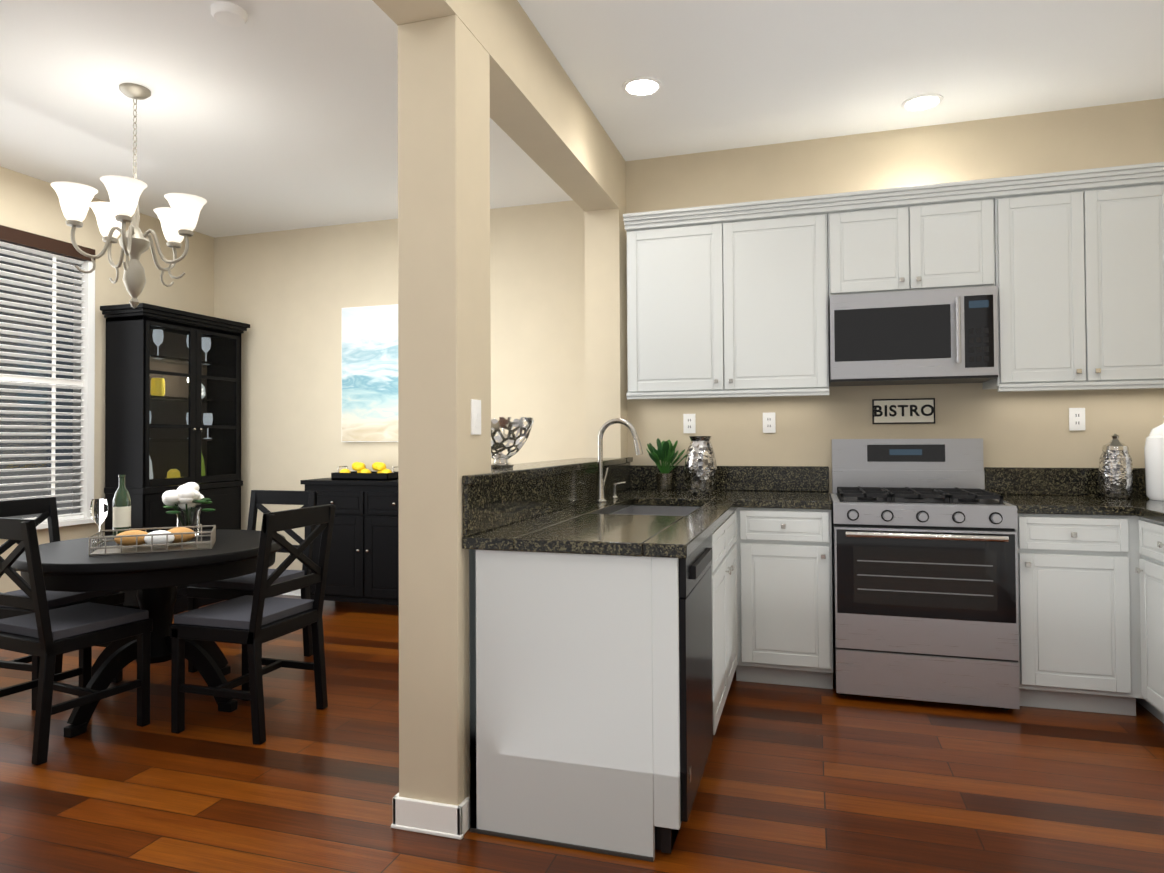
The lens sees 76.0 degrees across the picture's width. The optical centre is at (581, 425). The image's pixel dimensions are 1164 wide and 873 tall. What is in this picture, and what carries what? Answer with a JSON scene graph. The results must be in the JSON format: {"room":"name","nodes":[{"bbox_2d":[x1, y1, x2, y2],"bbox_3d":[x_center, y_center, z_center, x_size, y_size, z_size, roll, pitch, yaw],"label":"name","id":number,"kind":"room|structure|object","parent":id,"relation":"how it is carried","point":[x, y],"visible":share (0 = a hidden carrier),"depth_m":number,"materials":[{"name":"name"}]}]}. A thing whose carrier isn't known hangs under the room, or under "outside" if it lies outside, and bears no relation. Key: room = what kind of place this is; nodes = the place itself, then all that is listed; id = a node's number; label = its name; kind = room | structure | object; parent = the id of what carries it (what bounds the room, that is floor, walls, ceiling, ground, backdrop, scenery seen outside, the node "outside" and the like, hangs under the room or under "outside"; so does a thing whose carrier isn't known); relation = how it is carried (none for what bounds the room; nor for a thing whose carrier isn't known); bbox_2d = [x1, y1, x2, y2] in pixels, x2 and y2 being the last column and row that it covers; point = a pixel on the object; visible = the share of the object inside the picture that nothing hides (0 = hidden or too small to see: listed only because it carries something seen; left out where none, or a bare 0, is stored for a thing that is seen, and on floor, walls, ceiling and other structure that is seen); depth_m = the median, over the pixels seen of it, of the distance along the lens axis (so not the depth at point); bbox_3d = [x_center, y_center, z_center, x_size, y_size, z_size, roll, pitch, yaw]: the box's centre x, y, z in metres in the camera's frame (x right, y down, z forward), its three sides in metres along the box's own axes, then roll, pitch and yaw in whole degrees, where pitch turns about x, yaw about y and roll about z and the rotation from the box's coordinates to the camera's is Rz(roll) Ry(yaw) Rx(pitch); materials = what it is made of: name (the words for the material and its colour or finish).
{"room":"kitchen","nodes":[
{"label":"kitchen","id":0,"kind":"room"},
{"bbox_2d":[0,166,213,592],"bbox_3d":[-4.016,-0.147,3.007,0.120,2.879,6.722,-1,-1,17],"label":"wall","id":1,"kind":"structure","parent":0,"point":[30,204],"depth_m":5.12,"materials":[{"name":"paint"}]},
{"bbox_2d":[0,246,94,529],"bbox_3d":[-3.647,-0.287,4.130,0.170,1.850,2.020,-1,-1,17],"label":"window","id":2,"kind":"structure","parent":1,"relation":"in","point":[87,384],"depth_m":4.83,"materials":[{"name":"white"}]},
{"bbox_2d":[0,225,94,522],"bbox_3d":[-3.640,-0.302,4.128,0.095,1.820,1.970,-1,-1,17],"label":"window blinds","id":3,"kind":"object","parent":2,"relation":"attached to","point":[52,248],"visible":0.9,"depth_m":4.76,"materials":[{"name":"white plastic"}]},
{"bbox_2d":[214,200,585,569],"bbox_3d":[-1.419,-0.119,5.663,3.526,2.879,0.120,-1,-1,17],"label":"wall","id":4,"kind":"structure","parent":0,"point":[287,295],"depth_m":5.74,"materials":[{"name":"paint"}]},
{"bbox_2d":[281,589,300,595],"bbox_3d":[-1.360,1.271,5.553,3.376,0.095,0.018,-1,-1,17],"label":"baseboard","id":5,"kind":"structure","parent":4,"relation":"attached to","point":[297,592],"depth_m":5.82,"materials":[{"name":"white"}]},
{"bbox_2d":[342,304,397,441],"bbox_3d":[-1.451,-0.393,5.593,0.800,1.025,0.033,-1,-1,17],"label":"picture","id":6,"kind":"object","parent":4,"relation":"attached to","point":[369,373],"visible":0.61,"depth_m":5.62,"materials":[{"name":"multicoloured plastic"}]},
{"bbox_2d":[373,0,625,213],"bbox_3d":[-0.611,-1.457,1.981,0.208,0.332,6.722,-1,-1,17],"label":"header beam","id":7,"kind":"structure","parent":0,"point":[543,118],"depth_m":3.14,"materials":[{"name":"paint"}]},
{"bbox_2d":[0,595,1163,872],"bbox_3d":[-0.747,1.289,2.130,7.416,0.060,7.002,-1,-1,17],"label":"floor","id":8,"kind":"structure","parent":0,"point":[802,779],"depth_m":2.61,"materials":[{"name":"brown wood"}]},
{"bbox_2d":[0,497,124,710],"bbox_3d":[-2.630,0.833,3.655,0.501,0.926,0.440,-1,-1,17],"label":"chair","id":9,"kind":"object","parent":8,"relation":"on","point":[46,507],"visible":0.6,"depth_m":3.68,"materials":[{"name":"black paint"}]},
{"bbox_2d":[0,517,152,764],"bbox_3d":[-2.159,0.821,3.086,0.440,0.926,0.502,-1,-1,25],"label":"chair","id":10,"kind":"object","parent":8,"relation":"on","point":[44,633],"visible":0.96,"depth_m":2.94,"materials":[{"name":"black paint"}]},
{"bbox_2d":[7,529,285,737],"bbox_3d":[-1.989,0.921,3.488,1.120,0.735,1.120,-1,-1,17],"label":"dining table","id":11,"kind":"object","parent":8,"relation":"on","point":[154,579],"visible":0.79,"depth_m":3.22,"materials":[{"name":"black paint"}]},
{"bbox_2d":[90,496,114,542],"bbox_3d":[-2.300,0.453,3.548,0.073,0.205,0.073,0,-1,2],"label":"wine glass","id":12,"kind":"object","parent":11,"relation":"on","point":[98,507],"depth_m":3.53,"materials":[{"name":"clear glass"}]},
{"bbox_2d":[114,475,130,535],"bbox_3d":[-2.279,0.400,3.689,0.076,0.315,0.076,0,-1,5],"label":"bottle","id":13,"kind":"object","parent":11,"relation":"on","point":[121,509],"depth_m":3.66,"materials":[{"name":"green glass"}]},
{"bbox_2d":[88,525,215,555],"bbox_3d":[-1.912,0.507,3.345,0.466,0.086,0.266,0,-1,-23],"label":"centerpiece tray","id":14,"kind":"object","parent":11,"relation":"on","point":[130,541],"visible":1,"depth_m":3.28,"materials":[{"name":"silver metal"}]},
{"bbox_2d":[162,482,214,534],"bbox_3d":[-1.993,0.420,3.741,0.273,0.273,0.243,-1,-1,17],"label":"flower vase","id":15,"kind":"object","parent":11,"relation":"on","point":[187,498],"visible":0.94,"depth_m":3.70,"materials":[{"name":"clear glass"}]},
{"bbox_2d":[100,303,249,613],"bbox_3d":[-2.945,0.258,5.462,0.375,2.135,0.993,-1,-1,17],"label":"china cabinet","id":16,"kind":"object","parent":8,"relation":"on","point":[173,400],"visible":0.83,"depth_m":5.22,"materials":[{"name":"black paint"}]},
{"bbox_2d":[187,490,317,672],"bbox_3d":[-1.794,0.835,4.090,0.440,0.926,0.501,-1,-1,17],"label":"chair","id":17,"kind":"object","parent":8,"relation":"on","point":[231,588],"visible":0.38,"depth_m":4.18,"materials":[{"name":"black paint"}]},
{"bbox_2d":[170,504,335,744],"bbox_3d":[-1.423,0.819,3.253,0.501,0.926,0.440,-1,-1,17],"label":"chair","id":18,"kind":"object","parent":8,"relation":"on","point":[250,623],"visible":1,"depth_m":3.11,"materials":[{"name":"black paint"}]},
{"bbox_2d":[300,478,398,604],"bbox_3d":[-1.451,0.850,5.344,1.040,0.930,0.443,-1,-1,17],"label":"sideboard","id":19,"kind":"object","parent":8,"relation":"on","point":[363,565],"visible":0.44,"depth_m":5.17,"materials":[{"name":"black paint"}]},
{"bbox_2d":[331,462,397,479],"bbox_3d":[-1.537,0.324,5.390,0.460,0.123,0.260,-1,-1,17],"label":"tray","id":20,"kind":"object","parent":19,"relation":"on","point":[380,472],"visible":0.96,"depth_m":5.29,"materials":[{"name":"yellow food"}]},
{"bbox_2d":[398,15,490,805],"bbox_3d":[-0.448,-0.011,2.460,0.208,2.547,0.258,-1,-1,17],"label":"post","id":21,"kind":"object","parent":8,"relation":"on","point":[444,347],"visible":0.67,"depth_m":2.34,"materials":[{"name":"paint"}]},
{"bbox_2d":[391,793,430,829],"bbox_3d":[-0.176,1.234,3.685,0.016,0.095,2.830,-1,-1,17],"label":"baseboard","id":22,"kind":"structure","parent":21,"relation":"attached to","point":[405,809],"depth_m":2.33,"materials":[{"name":"white"}]},
{"bbox_2d":[471,399,480,434],"bbox_3d":[-0.343,-0.028,2.428,0.012,0.114,0.070,-1,-1,17],"label":"switch plate","id":23,"kind":"object","parent":21,"relation":"attached to","point":[475,417],"visible":1,"depth_m":2.42,"materials":[{"name":"white plastic"}]},
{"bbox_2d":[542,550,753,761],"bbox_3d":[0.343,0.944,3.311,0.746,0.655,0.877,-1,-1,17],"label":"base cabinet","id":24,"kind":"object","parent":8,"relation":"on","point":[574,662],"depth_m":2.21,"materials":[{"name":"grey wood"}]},
{"bbox_2d":[590,558,677,577],"bbox_3d":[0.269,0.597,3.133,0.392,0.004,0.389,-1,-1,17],"label":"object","id":25,"kind":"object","parent":24,"relation":"on","point":[624,567],"depth_m":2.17,"materials":[{"name":"white wood"}]},
{"bbox_2d":[634,506,733,549],"bbox_3d":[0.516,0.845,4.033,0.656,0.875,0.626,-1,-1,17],"label":"base cabinet","id":26,"kind":"object","parent":8,"relation":"on","point":[724,536],"depth_m":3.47,"materials":[{"name":"grey wood"}]},
{"bbox_2d":[734,506,832,688],"bbox_3d":[1.051,0.839,3.873,0.460,0.875,0.618,-1,-1,17],"label":"base cabinet","id":27,"kind":"object","parent":8,"relation":"on","point":[791,545],"depth_m":3.57,"materials":[{"name":"grey wood"}]},
{"bbox_2d":[462,490,737,557],"bbox_3d":[0.287,0.376,3.277,0.702,0.039,2.218,-1,-1,17],"label":"countertop","id":28,"kind":"structure","parent":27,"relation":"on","point":[592,527],"depth_m":2.49,"materials":[{"name":"black stone"}]},
{"bbox_2d":[491,417,533,467],"bbox_3d":[-0.315,0.066,2.892,0.260,0.193,0.260,-1,-1,17],"label":"decorative bowl","id":29,"kind":"object","parent":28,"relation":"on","point":[499,457],"visible":0.73,"depth_m":2.84,"materials":[{"name":"silver metal"}]},
{"bbox_2d":[646,438,686,490],"bbox_3d":[0.501,0.220,4.283,0.260,0.301,0.206,-1,-1,17],"label":"potted plant","id":30,"kind":"object","parent":28,"relation":"on","point":[665,454],"visible":0.98,"depth_m":4.24,"materials":[{"name":"green plant"}]},
{"bbox_2d":[684,436,716,494],"bbox_3d":[0.634,0.210,3.980,0.176,0.310,0.176,-1,-1,17],"label":"mosaic vase","id":31,"kind":"object","parent":28,"relation":"on","point":[700,467],"visible":1,"depth_m":3.92,"materials":[{"name":"silver metal"}]},
{"bbox_2d":[718,490,831,505],"bbox_3d":[1.001,0.382,3.889,0.560,0.039,0.628,-1,-1,17],"label":"countertop","id":32,"kind":"structure","parent":27,"relation":"on","point":[745,497],"depth_m":3.75,"materials":[{"name":"black stone"}]},
{"bbox_2d":[830,438,1019,709],"bbox_3d":[1.619,0.667,3.629,0.758,1.205,0.736,-1,-1,17],"label":"gas range","id":33,"kind":"object","parent":8,"relation":"on","point":[924,576],"visible":1,"depth_m":3.36,"materials":[{"name":"silver metal"}]},
{"bbox_2d":[1015,510,1145,715],"bbox_3d":[2.224,0.826,3.474,0.474,0.875,0.692,-1,-1,17],"label":"base cabinet","id":34,"kind":"object","parent":8,"relation":"on","point":[1080,571],"depth_m":3.22,"materials":[{"name":"grey wood"}]},
{"bbox_2d":[997,494,1133,513],"bbox_3d":[2.216,0.369,3.517,0.446,0.039,0.628,-1,-1,17],"label":"countertop","id":35,"kind":"structure","parent":34,"relation":"on","point":[1022,501],"depth_m":3.33,"materials":[{"name":"black stone"}]},
{"bbox_2d":[1086,494,1163,517],"bbox_3d":[2.344,0.345,2.071,0.648,0.039,3.317,-1,-1,17],"label":"countertop","id":36,"kind":"structure","parent":34,"relation":"on","point":[1152,508],"depth_m":3.25,"materials":[{"name":"black stone"}]},
{"bbox_2d":[1098,434,1133,498],"bbox_3d":[2.568,0.192,3.585,0.140,0.310,0.140,-1,-1,17],"label":"canister","id":37,"kind":"object","parent":36,"relation":"on","point":[1116,476],"visible":1,"depth_m":3.54,"materials":[{"name":"silver metal"}]},
{"bbox_2d":[1144,416,1163,500],"bbox_3d":[2.729,0.144,3.463,0.184,0.400,0.184,-1,-1,17],"label":"canister","id":38,"kind":"object","parent":36,"relation":"on","point":[1154,458],"visible":1,"depth_m":3.44,"materials":[{"name":"white ceramic"}]},
{"bbox_2d":[1142,514,1163,722],"bbox_3d":[2.569,0.813,2.773,0.639,0.875,0.555,-1,-1,17],"label":"base cabinet","id":39,"kind":"object","parent":8,"relation":"on","point":[1152,528],"depth_m":3.02,"materials":[{"name":"grey wood"}]},
{"bbox_2d":[0,0,1163,237],"bbox_3d":[-0.764,-1.649,2.177,7.416,0.060,7.002,-1,-1,17],"label":"ceiling","id":40,"kind":"structure","parent":0,"point":[276,116],"depth_m":3.46,"materials":[{"name":"white paint"}]},
{"bbox_2d":[50,83,206,308],"bbox_3d":[-2.104,-1.070,3.531,0.627,1.039,0.610,-1,-1,17],"label":"chandelier","id":41,"kind":"object","parent":40,"relation":"hanging from","point":[178,219],"visible":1,"depth_m":3.47,"materials":[{"name":"white glass"}]},
{"bbox_2d":[211,1,247,26],"bbox_3d":[-1.365,-1.587,2.883,0.130,0.034,0.130,-1,-1,17],"label":"smoke detector","id":42,"kind":"object","parent":40,"relation":"attached to","point":[229,14],"visible":0.94,"depth_m":2.85,"materials":[{"name":"white plastic"}]},
{"bbox_2d":[622,76,661,96],"bbox_3d":[0.283,-1.599,3.504,0.190,0.009,0.196,-1,-1,17],"label":"recessed light","id":43,"kind":"object","parent":40,"relation":"in","point":[641,86],"depth_m":3.51,"materials":[{"name":"white glass"}]},
{"bbox_2d":[901,93,942,111],"bbox_3d":[1.684,-1.605,3.689,0.187,0.009,0.199,-1,-1,17],"label":"recessed light","id":44,"kind":"object","parent":40,"relation":"in","point":[921,102],"depth_m":3.70,"materials":[{"name":"white plastic"}]},
{"bbox_2d":[585,208,627,457],"bbox_3d":[0.253,0.022,4.743,0.208,2.547,0.894,-1,-1,17],"label":"wall","id":45,"kind":"structure","parent":0,"point":[605,319],"depth_m":4.33,"materials":[{"name":"paint"}]},
{"bbox_2d":[462,462,713,573],"bbox_3d":[0.223,0.400,3.288,0.574,0.405,2.194,-1,-1,17],"label":"backsplash","id":46,"kind":"structure","parent":45,"relation":"attached to","point":[499,501],"depth_m":2.84,"materials":[{"name":"black stone"}]},
{"bbox_2d":[655,534,712,853],"bbox_3d":[0.089,0.820,2.530,0.660,0.857,0.592,-1,-1,17],"label":"dishwasher","id":47,"kind":"object","parent":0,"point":[695,653],"visible":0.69,"depth_m":2.29,"materials":[{"name":"black metal"}]},
{"bbox_2d":[626,98,1163,494],"bbox_3d":[1.780,-0.164,4.052,3.122,2.879,0.120,-1,-1,17],"label":"wall","id":48,"kind":"structure","parent":0,"point":[1021,428],"depth_m":4.00,"materials":[{"name":"paint"}]},
{"bbox_2d":[683,414,695,432],"bbox_3d":[0.625,-0.013,4.334,0.070,0.114,0.008,-1,-1,17],"label":"electrical outlet plate","id":49,"kind":"object","parent":48,"relation":"attached to","point":[689,420],"depth_m":4.33,"materials":[{"name":"white plastic"}]},
{"bbox_2d":[624,202,829,397],"bbox_3d":[0.799,-0.641,4.113,1.056,0.927,0.348,-1,-1,17],"label":"upper cabinet","id":50,"kind":"object","parent":48,"relation":"attached to","point":[719,305],"depth_m":3.94,"materials":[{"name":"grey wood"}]},
{"bbox_2d":[763,412,775,432],"bbox_3d":[1.055,-0.018,4.202,0.070,0.114,0.008,-1,-1,17],"label":"electrical outlet plate","id":51,"kind":"object","parent":48,"relation":"attached to","point":[769,422],"depth_m":4.20,"materials":[{"name":"white plastic"}]},
{"bbox_2d":[630,466,1147,497],"bbox_3d":[1.705,0.289,3.993,2.996,0.139,0.020,-1,-1,17],"label":"backsplash","id":52,"kind":"structure","parent":48,"relation":"attached to","point":[999,480],"depth_m":4.10,"materials":[{"name":"black stone"}]},
{"bbox_2d":[872,398,934,423],"bbox_3d":[1.723,-0.078,3.994,0.310,0.135,0.016,-1,-1,17],"label":"sign","id":53,"kind":"object","parent":48,"relation":"attached to","point":[906,411],"visible":1,"depth_m":3.99,"materials":[{"name":"beige"}]},
{"bbox_2d":[830,190,1001,295],"bbox_3d":[1.670,-0.888,3.849,0.763,0.452,0.348,-1,-1,17],"label":"upper cabinet","id":54,"kind":"object","parent":48,"relation":"attached to","point":[917,242],"depth_m":3.67,"materials":[{"name":"grey wood"}]},
{"bbox_2d":[828,286,998,386],"bbox_3d":[1.658,-0.441,3.794,0.754,0.435,0.440,-1,-1,17],"label":"microwave","id":55,"kind":"object","parent":54,"relation":"attached to","point":[942,336],"visible":0.98,"depth_m":3.64,"materials":[{"name":"silver metal"}]},
{"bbox_2d":[983,174,1163,391],"bbox_3d":[2.410,-0.659,3.618,0.780,0.927,0.348,-1,-1,17],"label":"upper cabinet","id":56,"kind":"object","parent":48,"relation":"attached to","point":[1080,301],"depth_m":3.46,"materials":[{"name":"grey wood"}]},
{"bbox_2d":[1069,408,1085,430],"bbox_3d":[2.499,-0.034,3.759,0.070,0.114,0.008,-1,-1,17],"label":"electrical outlet plate","id":57,"kind":"object","parent":48,"relation":"attached to","point":[1076,418],"depth_m":3.76,"materials":[{"name":"white plastic"}]}
]}

